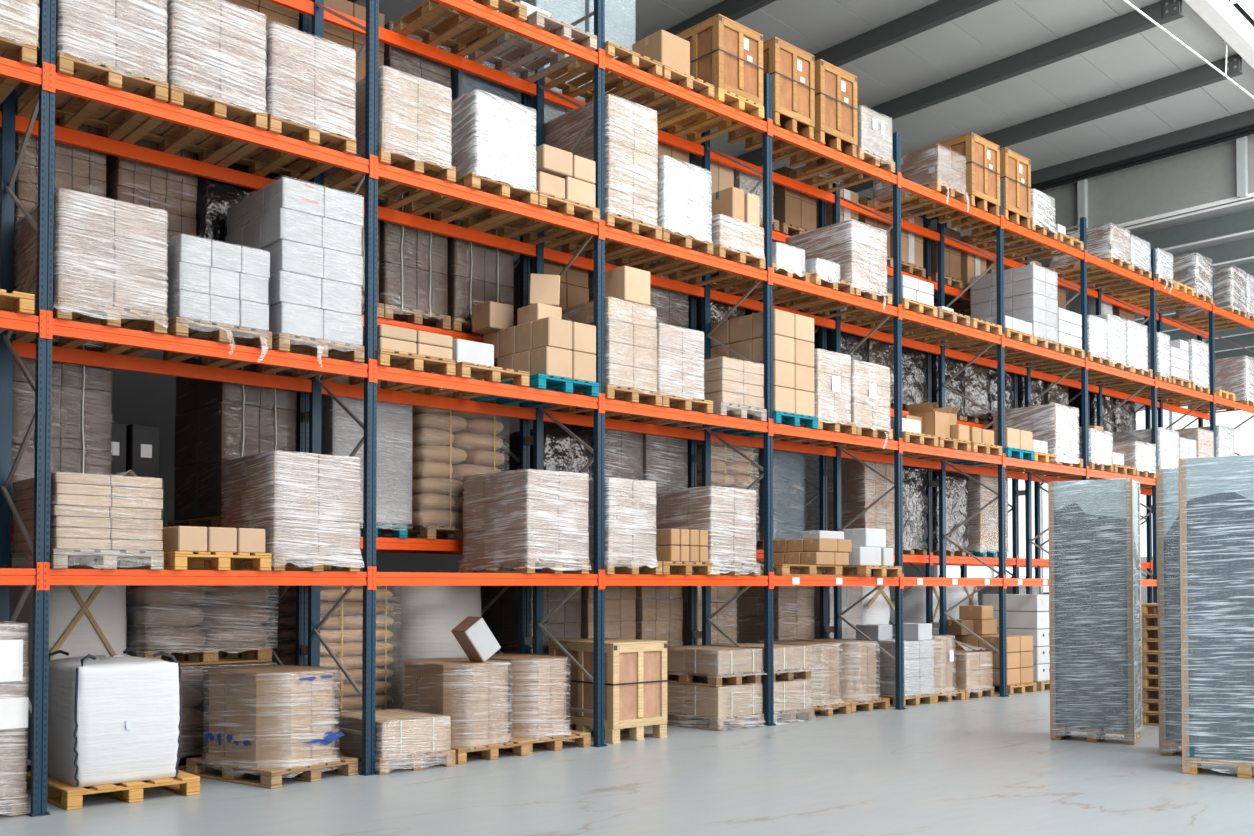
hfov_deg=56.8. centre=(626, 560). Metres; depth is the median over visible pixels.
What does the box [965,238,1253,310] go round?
trim
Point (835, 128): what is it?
wooden crate
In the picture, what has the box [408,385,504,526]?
stack
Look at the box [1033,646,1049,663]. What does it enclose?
cardboard box
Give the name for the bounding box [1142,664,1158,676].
pallet
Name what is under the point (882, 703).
pallet
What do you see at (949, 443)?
pallet
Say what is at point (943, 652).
load
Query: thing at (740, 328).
cardboard box
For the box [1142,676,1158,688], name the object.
pallet
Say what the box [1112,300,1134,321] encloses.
load
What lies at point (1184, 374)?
cardboard box
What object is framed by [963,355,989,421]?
load
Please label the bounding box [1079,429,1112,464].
load
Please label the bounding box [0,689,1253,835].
floor
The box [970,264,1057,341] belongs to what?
load
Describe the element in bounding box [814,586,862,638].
load
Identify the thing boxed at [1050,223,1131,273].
load
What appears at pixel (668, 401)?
pallet
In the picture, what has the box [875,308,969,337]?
pallet
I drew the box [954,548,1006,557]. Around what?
pallet
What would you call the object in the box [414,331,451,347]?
cardboard box
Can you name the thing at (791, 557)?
cardboard box
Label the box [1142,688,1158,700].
pallet
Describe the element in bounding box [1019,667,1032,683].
cardboard box
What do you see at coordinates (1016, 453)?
pallet
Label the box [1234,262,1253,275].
trim
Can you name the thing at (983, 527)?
load
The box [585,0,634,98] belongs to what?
load
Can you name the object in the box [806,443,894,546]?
load
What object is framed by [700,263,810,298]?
pallet
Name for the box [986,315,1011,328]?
cardboard box
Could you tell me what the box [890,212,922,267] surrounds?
load
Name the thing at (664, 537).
cardboard box
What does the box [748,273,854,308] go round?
pallet
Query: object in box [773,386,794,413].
cardboard box
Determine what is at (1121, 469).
pallet
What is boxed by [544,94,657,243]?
load
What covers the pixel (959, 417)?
pallet
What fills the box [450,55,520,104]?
load
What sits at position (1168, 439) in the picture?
load
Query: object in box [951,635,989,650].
cardboard box
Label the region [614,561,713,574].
pallet
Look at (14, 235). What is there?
pallet
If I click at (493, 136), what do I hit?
load
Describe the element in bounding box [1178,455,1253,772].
pack
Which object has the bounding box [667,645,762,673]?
load
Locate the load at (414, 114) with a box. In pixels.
[323,66,451,198]
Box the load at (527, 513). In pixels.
[460,469,591,570]
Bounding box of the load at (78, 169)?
[14,91,105,234]
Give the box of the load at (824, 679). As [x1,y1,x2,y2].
[758,641,842,704]
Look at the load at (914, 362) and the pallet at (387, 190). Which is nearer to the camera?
the pallet at (387, 190)
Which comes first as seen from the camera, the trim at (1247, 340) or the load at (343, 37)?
the load at (343, 37)
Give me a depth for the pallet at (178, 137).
9.77 m
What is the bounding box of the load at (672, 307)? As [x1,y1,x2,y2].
[631,262,688,328]
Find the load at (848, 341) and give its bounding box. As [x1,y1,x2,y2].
[797,307,867,361]
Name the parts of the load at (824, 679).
lid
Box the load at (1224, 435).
[1175,425,1234,456]
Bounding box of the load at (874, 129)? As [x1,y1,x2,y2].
[816,105,891,183]
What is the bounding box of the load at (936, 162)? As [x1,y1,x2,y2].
[873,144,968,209]
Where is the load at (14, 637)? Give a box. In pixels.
[0,621,28,813]
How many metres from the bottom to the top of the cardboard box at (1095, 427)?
0.208 m
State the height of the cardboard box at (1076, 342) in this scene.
0.193 m
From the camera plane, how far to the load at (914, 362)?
18.16 m
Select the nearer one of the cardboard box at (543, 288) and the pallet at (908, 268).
the cardboard box at (543, 288)
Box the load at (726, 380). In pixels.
[692,357,763,408]
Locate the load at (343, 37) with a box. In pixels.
[298,0,383,82]
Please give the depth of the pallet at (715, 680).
13.74 m
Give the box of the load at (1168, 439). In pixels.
[1111,427,1178,468]
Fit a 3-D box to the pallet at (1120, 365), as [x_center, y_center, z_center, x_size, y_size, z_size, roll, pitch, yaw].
[8.259,-3.402,20.722,0.800,0.143,1.206,1,-2,-42]
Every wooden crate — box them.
[549,638,667,743]
[676,14,763,113]
[727,37,814,155]
[773,59,857,172]
[925,132,999,227]
[960,147,1030,239]
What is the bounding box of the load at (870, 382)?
[817,360,889,447]
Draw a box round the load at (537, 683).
[488,654,570,737]
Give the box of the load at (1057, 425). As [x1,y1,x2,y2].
[993,404,1079,463]
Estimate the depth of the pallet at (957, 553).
18.90 m
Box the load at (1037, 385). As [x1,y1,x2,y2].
[1017,372,1045,407]
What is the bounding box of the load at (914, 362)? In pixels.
[902,339,927,410]
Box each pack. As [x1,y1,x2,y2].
[1048,478,1142,743]
[1156,468,1181,753]
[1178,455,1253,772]
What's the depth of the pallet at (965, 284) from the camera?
19.93 m
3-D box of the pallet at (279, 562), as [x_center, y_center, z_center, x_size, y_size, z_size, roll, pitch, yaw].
[-3.031,0.030,10.326,0.800,0.143,1.204,1,-2,-42]
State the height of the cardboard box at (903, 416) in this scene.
0.328 m
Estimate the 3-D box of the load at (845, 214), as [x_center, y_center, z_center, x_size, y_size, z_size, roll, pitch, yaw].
[2.867,-5.072,17.527,0.597,0.800,1.125,1,-2,-42]
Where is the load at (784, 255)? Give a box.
[747,242,804,278]
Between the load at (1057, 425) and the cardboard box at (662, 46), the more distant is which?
the load at (1057, 425)
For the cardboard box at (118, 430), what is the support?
on the rack at (383, 545)
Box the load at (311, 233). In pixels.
[225,177,363,366]
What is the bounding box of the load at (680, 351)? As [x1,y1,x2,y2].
[656,323,704,399]
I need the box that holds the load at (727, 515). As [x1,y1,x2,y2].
[656,486,757,573]
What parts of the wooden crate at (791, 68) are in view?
panel, panel, lid, panel, panel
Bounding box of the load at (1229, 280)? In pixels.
[1175,265,1246,322]
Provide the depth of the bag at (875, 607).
17.87 m
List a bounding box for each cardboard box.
[110,422,126,475]
[126,424,159,478]
[159,526,206,551]
[207,527,236,552]
[236,528,264,552]
[335,337,416,359]
[363,324,416,342]
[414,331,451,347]
[417,343,451,359]
[436,339,493,367]
[451,616,500,662]
[472,301,513,333]
[484,331,499,363]
[497,355,513,381]
[499,326,515,357]
[514,350,530,374]
[516,322,532,353]
[517,303,561,324]
[519,0,549,30]
[528,273,559,306]
[531,346,571,378]
[532,317,571,349]
[536,144,572,177]
[536,171,564,204]
[555,176,594,211]
[572,155,594,183]
[572,322,595,353]
[572,351,595,381]
[605,266,649,305]
[632,29,689,88]
[656,529,679,545]
[656,545,679,561]
[675,529,688,545]
[679,546,688,561]
[687,530,698,545]
[689,546,698,561]
[698,530,707,545]
[698,546,707,561]
[711,187,743,221]
[711,320,729,347]
[711,344,728,358]
[729,314,752,343]
[729,340,751,361]
[744,192,759,226]
[752,309,794,338]
[752,335,794,363]
[758,360,794,388]
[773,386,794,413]
[773,540,788,552]
[773,553,783,563]
[784,552,800,564]
[787,539,803,551]
[793,314,813,342]
[794,339,813,367]
[794,364,813,391]
[795,390,814,416]
[801,552,833,564]
[802,530,843,538]
[804,538,836,551]
[834,552,848,565]
[837,539,851,552]
[843,528,885,547]
[844,547,880,565]
[856,624,891,640]
[876,287,915,301]
[877,418,920,433]
[881,548,893,565]
[886,275,917,290]
[890,415,921,433]
[903,623,931,640]
[906,402,952,437]
[916,291,933,305]
[918,280,933,294]
[931,402,959,424]
[932,469,960,473]
[937,306,953,311]
[939,619,973,634]
[950,424,969,440]
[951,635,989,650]
[959,605,992,619]
[964,619,996,634]
[969,427,981,442]
[979,635,1019,652]
[981,429,993,444]
[983,594,1048,610]
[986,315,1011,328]
[989,428,1019,448]
[992,652,1019,668]
[992,668,1019,684]
[993,611,1048,628]
[995,635,1032,651]
[997,628,1049,646]
[1012,317,1018,330]
[1019,320,1025,332]
[1019,651,1032,667]
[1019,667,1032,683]
[1020,430,1032,450]
[1025,322,1031,334]
[1033,439,1039,451]
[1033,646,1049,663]
[1033,663,1049,681]
[1040,441,1047,452]
[1045,224,1065,235]
[1057,307,1069,322]
[1057,320,1069,334]
[1058,332,1069,344]
[1070,311,1081,325]
[1070,323,1081,337]
[1070,335,1081,348]
[1078,425,1102,430]
[1112,452,1123,464]
[1170,339,1187,351]
[1170,346,1179,358]
[1170,356,1179,368]
[1170,367,1179,377]
[1179,349,1188,360]
[1180,359,1188,370]
[1180,369,1188,379]
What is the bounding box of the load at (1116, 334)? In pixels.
[1051,314,1126,373]
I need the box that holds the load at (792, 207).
[772,166,815,230]
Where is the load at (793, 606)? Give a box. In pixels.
[736,586,813,642]
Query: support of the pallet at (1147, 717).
on the floor
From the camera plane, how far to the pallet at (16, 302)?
8.37 m
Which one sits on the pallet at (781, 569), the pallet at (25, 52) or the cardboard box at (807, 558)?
the cardboard box at (807, 558)
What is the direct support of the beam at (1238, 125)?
attached to the wall at (1220, 173)
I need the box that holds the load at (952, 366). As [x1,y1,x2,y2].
[931,348,964,416]
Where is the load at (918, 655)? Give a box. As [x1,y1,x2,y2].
[849,639,934,695]
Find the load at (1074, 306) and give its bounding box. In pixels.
[1065,289,1111,315]
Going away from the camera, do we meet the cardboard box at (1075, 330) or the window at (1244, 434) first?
the cardboard box at (1075, 330)
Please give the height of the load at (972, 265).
0.800 m
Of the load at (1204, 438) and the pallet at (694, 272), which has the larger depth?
the load at (1204, 438)
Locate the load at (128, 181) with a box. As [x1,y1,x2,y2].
[105,139,197,241]
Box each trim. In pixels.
[466,37,479,46]
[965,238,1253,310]
[1123,197,1253,229]
[1135,307,1175,320]
[1135,315,1180,331]
[1162,324,1253,340]
[1202,333,1253,352]
[1215,347,1253,359]
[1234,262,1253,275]
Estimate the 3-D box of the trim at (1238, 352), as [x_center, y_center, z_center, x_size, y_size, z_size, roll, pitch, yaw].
[23.925,-6.914,34.411,0.140,0.432,30.000,1,-2,-42]
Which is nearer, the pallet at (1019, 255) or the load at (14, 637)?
the load at (14, 637)
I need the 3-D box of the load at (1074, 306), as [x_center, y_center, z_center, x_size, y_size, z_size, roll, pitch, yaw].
[8.960,-4.945,23.091,0.708,0.800,1.125,1,-2,-42]
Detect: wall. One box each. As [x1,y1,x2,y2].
[10,86,1068,665]
[923,134,1253,236]
[1135,393,1189,602]
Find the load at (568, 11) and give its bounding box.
[496,0,584,123]
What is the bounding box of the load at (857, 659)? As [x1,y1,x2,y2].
[797,639,879,700]
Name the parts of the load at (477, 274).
cord, cord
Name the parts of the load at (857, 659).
lid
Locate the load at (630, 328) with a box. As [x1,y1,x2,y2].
[562,297,656,393]
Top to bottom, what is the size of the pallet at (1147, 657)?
0.143 m
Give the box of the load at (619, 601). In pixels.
[568,586,635,638]
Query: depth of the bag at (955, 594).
19.50 m
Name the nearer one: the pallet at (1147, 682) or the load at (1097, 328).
the pallet at (1147, 682)
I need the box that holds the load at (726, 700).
[667,680,763,725]
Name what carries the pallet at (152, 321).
on the rack at (44, 75)
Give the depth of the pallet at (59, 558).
8.94 m
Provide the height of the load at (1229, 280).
0.929 m
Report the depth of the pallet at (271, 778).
9.90 m
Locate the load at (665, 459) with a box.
[642,420,687,490]
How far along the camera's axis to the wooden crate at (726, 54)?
13.64 m
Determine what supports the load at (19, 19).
on the pallet at (25, 52)
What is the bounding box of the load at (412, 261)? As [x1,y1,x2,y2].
[378,191,447,316]
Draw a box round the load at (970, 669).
[952,645,993,691]
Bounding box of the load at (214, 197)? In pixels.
[195,149,281,242]
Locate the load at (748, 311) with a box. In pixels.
[744,299,778,315]
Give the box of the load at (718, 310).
[696,286,745,330]
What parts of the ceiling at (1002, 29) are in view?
panel, panel, panel, panel, panel, panel, panel, panel, panel, panel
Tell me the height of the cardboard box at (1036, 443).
0.198 m
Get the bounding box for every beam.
[661,0,999,132]
[666,0,775,34]
[710,109,1253,277]
[735,0,1183,166]
[840,54,1242,192]
[1037,210,1253,265]
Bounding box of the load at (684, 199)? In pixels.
[608,155,711,260]
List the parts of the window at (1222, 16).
pane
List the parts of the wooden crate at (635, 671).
panel, lid, panel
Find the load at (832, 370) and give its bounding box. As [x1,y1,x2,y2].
[800,349,850,426]
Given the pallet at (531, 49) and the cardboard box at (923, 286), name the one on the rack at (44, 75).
the pallet at (531, 49)
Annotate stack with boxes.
[118,562,278,652]
[180,662,268,750]
[268,586,393,712]
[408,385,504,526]
[686,423,758,521]
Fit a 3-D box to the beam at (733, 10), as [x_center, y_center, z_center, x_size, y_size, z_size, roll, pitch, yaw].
[-0.015,-8.603,20.007,0.188,0.290,15.030,1,-2,-42]
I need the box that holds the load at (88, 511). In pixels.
[12,472,162,551]
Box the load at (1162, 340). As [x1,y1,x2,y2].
[1102,332,1170,381]
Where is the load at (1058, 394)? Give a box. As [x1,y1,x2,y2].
[1044,375,1068,405]
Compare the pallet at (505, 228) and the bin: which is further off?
the pallet at (505, 228)
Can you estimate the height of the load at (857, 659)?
0.874 m
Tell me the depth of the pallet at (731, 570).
13.55 m
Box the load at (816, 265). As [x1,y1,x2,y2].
[805,258,839,279]
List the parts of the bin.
lid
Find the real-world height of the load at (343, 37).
0.800 m
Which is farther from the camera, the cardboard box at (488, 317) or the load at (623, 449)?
the load at (623, 449)
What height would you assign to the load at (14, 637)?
1.398 m
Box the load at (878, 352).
[866,331,893,402]
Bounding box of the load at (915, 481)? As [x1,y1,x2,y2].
[903,465,927,550]
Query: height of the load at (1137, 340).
0.869 m
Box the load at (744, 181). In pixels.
[734,169,773,218]
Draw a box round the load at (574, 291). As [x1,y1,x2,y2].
[513,256,588,325]
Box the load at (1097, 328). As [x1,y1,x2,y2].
[1031,315,1107,369]
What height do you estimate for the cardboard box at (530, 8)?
0.166 m
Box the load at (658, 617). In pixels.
[635,586,682,679]
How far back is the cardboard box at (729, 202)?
13.75 m
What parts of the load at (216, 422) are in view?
cord, cord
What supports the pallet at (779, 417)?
on the rack at (44, 75)
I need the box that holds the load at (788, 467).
[745,447,804,539]
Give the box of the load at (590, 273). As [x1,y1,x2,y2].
[588,270,593,301]
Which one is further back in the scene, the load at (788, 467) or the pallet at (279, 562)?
the load at (788, 467)
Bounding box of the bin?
[203,665,344,771]
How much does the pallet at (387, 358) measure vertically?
0.143 m
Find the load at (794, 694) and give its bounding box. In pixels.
[746,677,811,724]
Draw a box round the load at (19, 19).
[0,0,39,56]
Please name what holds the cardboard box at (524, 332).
on the cardboard box at (522, 360)
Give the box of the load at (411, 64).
[384,21,450,88]
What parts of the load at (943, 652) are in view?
lid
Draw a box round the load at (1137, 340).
[1071,320,1148,373]
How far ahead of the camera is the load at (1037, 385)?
20.66 m
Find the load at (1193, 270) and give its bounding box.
[1140,253,1212,305]
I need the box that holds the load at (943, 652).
[892,634,953,691]
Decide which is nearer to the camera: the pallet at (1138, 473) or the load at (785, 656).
the load at (785, 656)
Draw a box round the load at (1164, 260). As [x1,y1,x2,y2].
[1101,248,1173,295]
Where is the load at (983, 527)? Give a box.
[961,461,1008,553]
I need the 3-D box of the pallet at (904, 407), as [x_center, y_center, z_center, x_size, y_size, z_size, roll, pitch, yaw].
[4.090,-2.391,18.637,0.800,0.143,1.205,1,-2,-42]
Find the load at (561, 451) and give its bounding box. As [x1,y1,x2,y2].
[493,428,592,479]
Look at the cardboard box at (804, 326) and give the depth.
14.39 m
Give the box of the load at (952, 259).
[912,226,960,279]
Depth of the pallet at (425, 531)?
12.44 m
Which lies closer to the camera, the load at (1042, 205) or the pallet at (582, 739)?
the pallet at (582, 739)
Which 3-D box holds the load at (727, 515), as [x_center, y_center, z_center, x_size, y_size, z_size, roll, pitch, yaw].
[0.855,-0.332,13.859,0.890,1.020,1.261,1,-2,-42]
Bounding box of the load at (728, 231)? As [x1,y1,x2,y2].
[665,214,763,259]
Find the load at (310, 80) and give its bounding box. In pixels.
[215,22,355,170]
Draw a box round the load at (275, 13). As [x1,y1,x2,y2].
[220,0,298,30]
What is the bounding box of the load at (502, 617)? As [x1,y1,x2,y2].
[480,586,580,654]
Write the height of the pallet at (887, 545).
0.143 m
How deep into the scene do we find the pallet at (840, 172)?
15.92 m
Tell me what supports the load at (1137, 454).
on the pallet
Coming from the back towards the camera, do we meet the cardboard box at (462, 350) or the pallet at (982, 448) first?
the pallet at (982, 448)
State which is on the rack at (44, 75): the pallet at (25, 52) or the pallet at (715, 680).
the pallet at (25, 52)
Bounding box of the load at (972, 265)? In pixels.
[960,235,985,283]
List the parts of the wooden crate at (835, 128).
panel, panel, lid, panel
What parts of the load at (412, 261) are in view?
cord, cord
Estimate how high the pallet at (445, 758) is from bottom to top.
0.143 m
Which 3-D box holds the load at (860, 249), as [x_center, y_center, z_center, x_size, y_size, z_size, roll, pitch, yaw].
[2.843,-3.874,15.706,0.834,1.111,1.218,1,-2,-42]
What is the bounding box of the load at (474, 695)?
[402,658,512,745]
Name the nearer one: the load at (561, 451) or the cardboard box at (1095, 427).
the load at (561, 451)
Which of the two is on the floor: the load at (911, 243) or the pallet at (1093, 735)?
the pallet at (1093, 735)
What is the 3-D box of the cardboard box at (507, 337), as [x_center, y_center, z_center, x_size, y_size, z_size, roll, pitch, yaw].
[-1.146,-2.289,12.272,0.318,0.296,0.274,1,-2,-42]
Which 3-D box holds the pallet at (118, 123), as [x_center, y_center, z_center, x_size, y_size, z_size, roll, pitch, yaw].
[-4.291,-3.663,9.261,0.800,0.143,1.203,1,-2,-42]
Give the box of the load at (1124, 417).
[1113,391,1136,431]
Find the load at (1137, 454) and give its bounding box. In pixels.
[1112,441,1155,472]
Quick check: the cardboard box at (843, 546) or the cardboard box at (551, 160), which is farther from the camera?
the cardboard box at (843, 546)
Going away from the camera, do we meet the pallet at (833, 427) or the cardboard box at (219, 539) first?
the cardboard box at (219, 539)
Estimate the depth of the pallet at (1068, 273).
20.71 m
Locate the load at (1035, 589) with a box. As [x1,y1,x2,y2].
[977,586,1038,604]
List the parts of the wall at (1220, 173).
post, post, sill, post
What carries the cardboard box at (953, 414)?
on the pallet at (982, 448)
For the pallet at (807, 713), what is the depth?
14.29 m
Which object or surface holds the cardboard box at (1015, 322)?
on the pallet at (967, 347)
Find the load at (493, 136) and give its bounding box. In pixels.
[421,90,535,219]
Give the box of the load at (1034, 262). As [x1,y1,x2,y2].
[967,261,1041,310]
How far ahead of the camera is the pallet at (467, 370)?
11.38 m
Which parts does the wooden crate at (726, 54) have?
panel, lid, panel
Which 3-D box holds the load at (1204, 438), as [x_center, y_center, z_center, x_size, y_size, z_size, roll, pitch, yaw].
[10.955,-2.035,23.105,0.802,1.058,1.175,1,-2,-42]
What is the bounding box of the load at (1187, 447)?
[1178,437,1195,463]
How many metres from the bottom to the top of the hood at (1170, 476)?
0.902 m
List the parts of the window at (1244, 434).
frame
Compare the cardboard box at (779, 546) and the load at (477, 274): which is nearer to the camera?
the load at (477, 274)
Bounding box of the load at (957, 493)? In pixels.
[914,471,968,551]
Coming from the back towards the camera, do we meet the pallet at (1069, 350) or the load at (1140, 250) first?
the load at (1140, 250)
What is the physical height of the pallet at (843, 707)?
0.143 m
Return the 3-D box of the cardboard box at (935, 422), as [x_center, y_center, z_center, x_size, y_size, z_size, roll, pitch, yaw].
[4.413,-1.996,16.925,0.605,0.522,0.430,1,-2,-42]
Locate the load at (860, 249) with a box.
[786,219,886,310]
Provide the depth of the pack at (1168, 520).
11.42 m
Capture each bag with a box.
[9,585,126,759]
[47,647,182,786]
[376,571,481,709]
[860,586,894,624]
[889,586,948,634]
[947,586,977,635]
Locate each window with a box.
[934,472,1048,593]
[1135,403,1253,559]
[1184,0,1253,68]
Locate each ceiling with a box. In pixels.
[353,0,1253,260]
[1030,201,1253,320]
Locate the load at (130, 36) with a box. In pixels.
[16,0,167,119]
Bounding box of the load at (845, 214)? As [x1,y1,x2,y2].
[816,189,858,228]
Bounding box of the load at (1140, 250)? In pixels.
[1074,235,1150,285]
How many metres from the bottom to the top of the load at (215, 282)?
0.961 m
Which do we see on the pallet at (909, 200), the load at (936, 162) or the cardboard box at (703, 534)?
the load at (936, 162)
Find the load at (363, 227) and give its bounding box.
[338,190,379,302]
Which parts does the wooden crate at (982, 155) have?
panel, panel, lid, panel, panel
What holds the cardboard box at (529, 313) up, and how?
on the cardboard box at (524, 332)
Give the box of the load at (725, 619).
[668,586,736,645]
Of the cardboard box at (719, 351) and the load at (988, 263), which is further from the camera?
the load at (988, 263)
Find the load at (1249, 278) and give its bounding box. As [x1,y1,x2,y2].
[1195,273,1253,324]
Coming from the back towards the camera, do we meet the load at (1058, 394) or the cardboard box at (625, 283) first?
the load at (1058, 394)
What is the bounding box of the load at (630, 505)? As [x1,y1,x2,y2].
[565,477,658,567]
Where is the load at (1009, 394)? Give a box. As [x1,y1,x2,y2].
[988,358,1014,419]
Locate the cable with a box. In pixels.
[1123,0,1253,98]
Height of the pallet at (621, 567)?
0.143 m
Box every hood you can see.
[1054,478,1138,563]
[1163,468,1178,536]
[1186,455,1253,500]
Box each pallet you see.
[0,34,36,103]
[0,289,34,332]
[0,794,25,815]
[10,549,163,569]
[13,235,15,283]
[13,298,166,353]
[16,52,167,140]
[26,764,30,771]
[26,770,199,810]
[119,84,266,163]
[122,317,271,366]
[126,645,271,665]
[139,551,271,570]
[168,516,221,526]
[177,745,215,769]
[186,756,357,788]
[213,113,355,181]
[220,333,363,378]
[244,553,359,571]
[322,349,455,389]
[323,145,455,209]
[334,748,455,774]
[358,522,407,537]
[361,299,383,317]
[362,304,450,329]
[381,525,467,539]
[393,0,526,56]
[395,361,529,399]
[405,172,537,229]
[426,317,483,335]
[431,738,528,763]
[458,559,588,573]
[468,10,596,82]
[469,374,598,408]
[476,191,599,244]
[500,730,590,753]
[544,40,662,102]
[544,211,661,259]
[544,384,661,415]
[561,560,661,574]
[605,64,713,121]
[605,227,712,272]
[605,393,712,422]
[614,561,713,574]
[649,402,766,429]
[650,244,764,285]
[657,87,763,143]
[667,670,760,686]
[667,712,763,730]
[692,563,760,575]
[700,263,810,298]
[711,411,817,436]
[739,564,842,576]
[742,667,810,681]
[744,708,813,722]
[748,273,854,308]
[754,417,856,441]
[756,540,763,549]
[760,215,778,231]
[772,222,809,244]
[788,147,894,192]
[791,284,891,317]
[793,424,892,446]
[796,702,850,717]
[800,565,901,576]
[833,697,889,712]
[841,298,937,329]
[841,431,937,452]
[867,180,967,219]
[873,693,933,706]
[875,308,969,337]
[876,437,970,456]
[885,544,894,553]
[887,257,892,267]
[887,261,925,277]
[888,689,964,702]
[902,403,907,410]
[903,548,926,554]
[907,318,1001,345]
[908,442,1001,461]
[931,272,962,295]
[933,550,965,555]
[934,282,970,306]
[936,299,970,314]
[945,328,1033,353]
[947,447,1034,465]
[952,687,994,699]
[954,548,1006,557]
[957,414,962,420]
[963,416,989,424]
[965,221,1056,253]
[971,335,1058,360]
[974,451,1059,468]
[982,682,1036,694]
[994,680,1049,690]
[1004,232,1083,263]
[1004,343,1084,367]
[1005,456,1082,471]
[1031,352,1111,374]
[1031,460,1113,476]
[1046,254,1130,281]
[1051,725,1140,744]
[1054,358,1132,379]
[1054,464,1135,478]
[1073,263,1150,289]
[1075,365,1152,384]
[1076,468,1155,479]
[1101,274,1176,298]
[1102,372,1170,389]
[1114,376,1190,394]
[1119,282,1193,305]
[1134,382,1209,399]
[1138,290,1212,313]
[1140,484,1151,487]
[1141,603,1157,615]
[1141,616,1157,627]
[1141,628,1157,639]
[1141,640,1157,652]
[1142,652,1157,664]
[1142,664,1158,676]
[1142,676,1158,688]
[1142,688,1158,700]
[1142,698,1158,713]
[1142,710,1158,725]
[1160,740,1181,755]
[1163,389,1234,406]
[1172,305,1246,326]
[1183,757,1253,777]
[1188,397,1253,413]
[1193,312,1253,331]
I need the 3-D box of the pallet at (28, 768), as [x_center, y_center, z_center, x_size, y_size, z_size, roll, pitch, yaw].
[-5.000,1.823,10.417,0.800,0.143,1.205,1,-2,-42]
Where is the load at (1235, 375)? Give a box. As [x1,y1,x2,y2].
[1191,356,1253,408]
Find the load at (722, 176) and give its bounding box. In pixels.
[696,155,733,193]
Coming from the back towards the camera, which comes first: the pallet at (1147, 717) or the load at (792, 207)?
the load at (792, 207)
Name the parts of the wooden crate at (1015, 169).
panel, lid, panel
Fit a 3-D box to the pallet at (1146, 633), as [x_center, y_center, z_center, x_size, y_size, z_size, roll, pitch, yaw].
[6.834,0.884,13.942,1.203,0.143,0.800,-1,-2,40]
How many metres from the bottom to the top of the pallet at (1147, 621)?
0.143 m
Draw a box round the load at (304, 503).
[221,450,363,568]
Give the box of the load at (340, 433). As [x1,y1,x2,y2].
[294,374,412,523]
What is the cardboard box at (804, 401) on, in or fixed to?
on the pallet at (779, 417)
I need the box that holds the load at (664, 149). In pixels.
[657,141,688,163]
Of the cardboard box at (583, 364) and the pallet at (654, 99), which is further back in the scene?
the pallet at (654, 99)
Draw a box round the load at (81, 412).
[11,336,112,502]
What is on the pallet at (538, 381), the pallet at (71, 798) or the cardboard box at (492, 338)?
the cardboard box at (492, 338)
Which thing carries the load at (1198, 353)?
on the pallet at (1194, 386)
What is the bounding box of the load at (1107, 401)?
[1068,385,1113,431]
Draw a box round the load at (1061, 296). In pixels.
[1042,265,1065,309]
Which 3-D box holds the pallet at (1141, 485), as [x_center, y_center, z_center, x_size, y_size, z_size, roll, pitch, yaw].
[10.310,-1.534,22.552,0.800,0.143,1.206,1,-2,-42]
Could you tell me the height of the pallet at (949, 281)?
0.143 m
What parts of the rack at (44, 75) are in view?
foot plate, foot plate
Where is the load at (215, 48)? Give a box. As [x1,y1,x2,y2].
[157,0,266,144]
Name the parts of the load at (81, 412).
cord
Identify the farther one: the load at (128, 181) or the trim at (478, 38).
the trim at (478, 38)
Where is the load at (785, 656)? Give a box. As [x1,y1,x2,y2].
[711,643,811,670]
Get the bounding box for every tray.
[205,750,337,767]
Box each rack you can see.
[0,0,1253,816]
[0,13,1202,678]
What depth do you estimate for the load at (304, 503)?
9.91 m
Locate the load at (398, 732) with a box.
[334,709,450,764]
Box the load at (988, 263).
[986,249,1009,273]
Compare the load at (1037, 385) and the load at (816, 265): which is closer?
the load at (816, 265)
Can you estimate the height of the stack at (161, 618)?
0.864 m
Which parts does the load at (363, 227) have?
cord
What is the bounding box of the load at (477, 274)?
[447,220,513,323]
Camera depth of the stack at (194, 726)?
10.68 m
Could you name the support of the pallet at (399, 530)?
on the rack at (383, 545)
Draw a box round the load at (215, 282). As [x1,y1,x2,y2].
[143,234,269,356]
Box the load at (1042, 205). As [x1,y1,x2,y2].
[1004,189,1056,245]
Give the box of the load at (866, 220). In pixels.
[858,196,889,256]
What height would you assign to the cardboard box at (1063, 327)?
0.193 m
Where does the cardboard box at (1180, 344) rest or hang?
on the cardboard box at (1184, 355)
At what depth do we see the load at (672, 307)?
14.62 m
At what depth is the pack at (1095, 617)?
12.43 m
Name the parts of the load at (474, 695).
lid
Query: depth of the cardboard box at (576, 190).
11.96 m
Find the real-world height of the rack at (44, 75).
7.870 m
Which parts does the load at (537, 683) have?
lid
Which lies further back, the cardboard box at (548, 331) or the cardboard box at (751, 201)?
the cardboard box at (751, 201)
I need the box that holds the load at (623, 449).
[544,407,642,480]
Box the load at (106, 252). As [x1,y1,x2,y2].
[13,189,167,346]
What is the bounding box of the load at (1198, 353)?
[1148,339,1208,395]
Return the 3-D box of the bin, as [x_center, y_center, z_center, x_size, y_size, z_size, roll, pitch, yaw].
[-3.128,1.383,10.249,1.205,0.884,0.972,-1,-2,36]
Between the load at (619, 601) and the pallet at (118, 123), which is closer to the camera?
the pallet at (118, 123)
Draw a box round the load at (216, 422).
[174,356,295,520]
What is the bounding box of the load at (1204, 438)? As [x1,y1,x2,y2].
[1174,428,1213,457]

